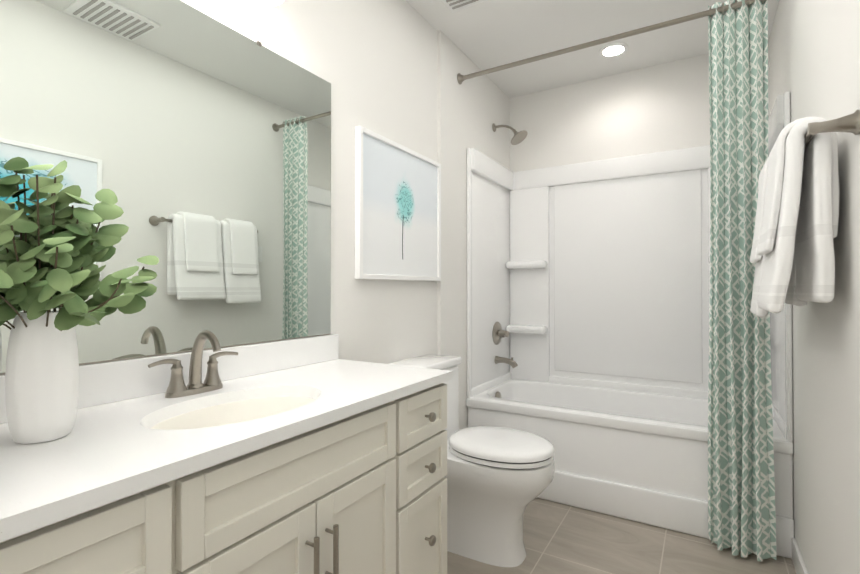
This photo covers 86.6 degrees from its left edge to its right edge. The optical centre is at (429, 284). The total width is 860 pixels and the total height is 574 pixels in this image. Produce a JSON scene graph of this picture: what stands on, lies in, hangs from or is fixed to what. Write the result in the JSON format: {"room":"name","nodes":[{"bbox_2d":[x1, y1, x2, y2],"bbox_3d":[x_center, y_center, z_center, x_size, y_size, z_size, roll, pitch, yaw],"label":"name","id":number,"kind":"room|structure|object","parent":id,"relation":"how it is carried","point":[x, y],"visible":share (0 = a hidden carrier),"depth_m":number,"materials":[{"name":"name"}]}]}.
{"room":"bathroom","nodes":[
{"label":"bathroom","id":0,"kind":"room"},
{"bbox_2d":[181,0,509,429],"bbox_3d":[-0.485,-0.119,1.763,0.120,2.640,4.300,0,-1,31],"label":"wall","id":1,"kind":"structure","parent":0,"point":[374,63],"depth_m":2.20,"materials":[{"name":"white paint"}]},
{"bbox_2d":[0,0,330,374],"bbox_3d":[-0.781,-0.312,1.181,0.008,1.012,1.495,0,-1,31],"label":"mirror","id":2,"kind":"object","parent":1,"relation":"attached to","point":[197,142],"visible":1,"depth_m":1.30,"materials":[{"name":"clear glass"}]},
{"bbox_2d":[355,125,440,280],"bbox_3d":[-0.131,-0.346,2.247,0.031,0.655,0.700,0,-1,31],"label":"picture","id":3,"kind":"object","parent":1,"relation":"attached to","point":[397,211],"visible":1,"depth_m":2.18,"materials":[{"name":"white paper"}]},
{"bbox_2d":[406,0,778,97],"bbox_3d":[0.254,-1.494,1.336,1.840,0.100,4.300,0,-1,31],"label":"ceiling","id":4,"kind":"structure","parent":0,"point":[488,34],"depth_m":2.61,"materials":[{"name":"white paint"}]},
{"bbox_2d":[441,0,487,12],"bbox_3d":[0.153,-1.427,2.199,0.260,0.014,0.300,0,-1,31],"label":"ceiling vent","id":5,"kind":"object","parent":4,"relation":"in","point":[453,6],"visible":1,"depth_m":2.31,"materials":[{"name":"white plastic"}]},
{"bbox_2d":[599,42,627,56],"bbox_3d":[1.116,-1.423,2.777,0.164,0.010,0.164,0,-1,31],"label":"recessed light","id":6,"kind":"object","parent":4,"relation":"in","point":[614,49],"visible":1,"depth_m":2.77,"materials":[{"name":"white plastic"}]},
{"bbox_2d":[447,498,795,573],"bbox_3d":[0.254,1.246,1.307,1.840,0.100,4.300,0,-1,31],"label":"floor","id":7,"kind":"structure","parent":0,"point":[559,538],"depth_m":2.04,"materials":[{"name":"tile"}]},
{"bbox_2d":[0,334,452,573],"bbox_3d":[-0.542,0.693,1.032,0.560,1.000,1.553,0,-1,31],"label":"bathroom vanity","id":8,"kind":"object","parent":7,"relation":"on","point":[313,455],"visible":1,"depth_m":1.00,"materials":[{"name":"white paint"}]},
{"bbox_2d":[0,157,158,443],"bbox_3d":[-0.696,0.025,0.839,0.338,0.530,0.380,0,-1,31],"label":"potted plant","id":9,"kind":"object","parent":8,"relation":"on","point":[47,261],"visible":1,"depth_m":0.83,"materials":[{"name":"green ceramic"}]},
{"bbox_2d":[148,330,237,397],"bbox_3d":[-0.608,0.209,1.227,0.133,0.171,0.254,0,-1,31],"label":"faucet","id":10,"kind":"object","parent":8,"relation":"on","point":[177,387],"visible":1,"depth_m":1.23,"materials":[{"name":"silver metal"}]},
{"bbox_2d":[389,354,554,567],"bbox_3d":[0.209,0.787,2.109,0.725,0.835,0.388,0,-1,31],"label":"toilet","id":11,"kind":"object","parent":7,"relation":"on","point":[499,479],"visible":0.73,"depth_m":1.96,"materials":[{"name":"white ceramic"}]},
{"bbox_2d":[466,92,793,558],"bbox_3d":[1.098,0.036,2.732,1.597,2.350,0.764,0,-1,31],"label":"bathtub","id":12,"kind":"object","parent":7,"relation":"on","point":[588,290],"visible":0.75,"depth_m":2.94,"materials":[{"name":"white plastic"}]},
{"bbox_2d":[510,40,769,171],"bbox_3d":[1.326,-0.105,3.115,1.600,2.640,0.120,0,-1,31],"label":"wall","id":13,"kind":"structure","parent":0,"point":[658,108],"depth_m":3.09,"materials":[{"name":"white paint"}]},
{"bbox_2d":[769,0,859,573],"bbox_3d":[0.992,-0.128,0.880,0.120,2.640,4.300,0,-1,31],"label":"wall","id":14,"kind":"structure","parent":0,"point":[814,58],"depth_m":1.43,"materials":[{"name":"white paint"}]},
{"bbox_2d":[457,0,765,83],"bbox_3d":[0.864,-1.248,2.354,1.598,0.064,0.064,0,-1,31],"label":"shower curtain rod","id":15,"kind":"object","parent":14,"relation":"attached to","point":[462,78],"visible":1,"depth_m":2.32,"materials":[{"name":"silver metal"}]},
{"bbox_2d":[708,0,776,560],"bbox_3d":[1.381,-0.050,2.036,0.250,2.472,0.108,0,-1,31],"label":"shower curtain","id":16,"kind":"object","parent":15,"relation":"hanging from","point":[741,501],"visible":0.92,"depth_m":2.03,"materials":[{"name":"fabric"}]},
{"bbox_2d":[791,537,807,573],"bbox_3d":[0.738,1.139,0.573,0.014,0.100,3.296,0,-1,31],"label":"baseboard","id":17,"kind":"structure","parent":14,"relation":"attached to","point":[798,563],"depth_m":1.88,"materials":[{"name":"white paint"}]},
{"bbox_2d":[750,109,859,316],"bbox_3d":[1.167,-0.178,1.475,0.187,0.582,0.732,0,-1,31],"label":"towel","id":18,"kind":"object","parent":14,"relation":"attached to","point":[792,256],"visible":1,"depth_m":1.26,"materials":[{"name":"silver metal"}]}
]}

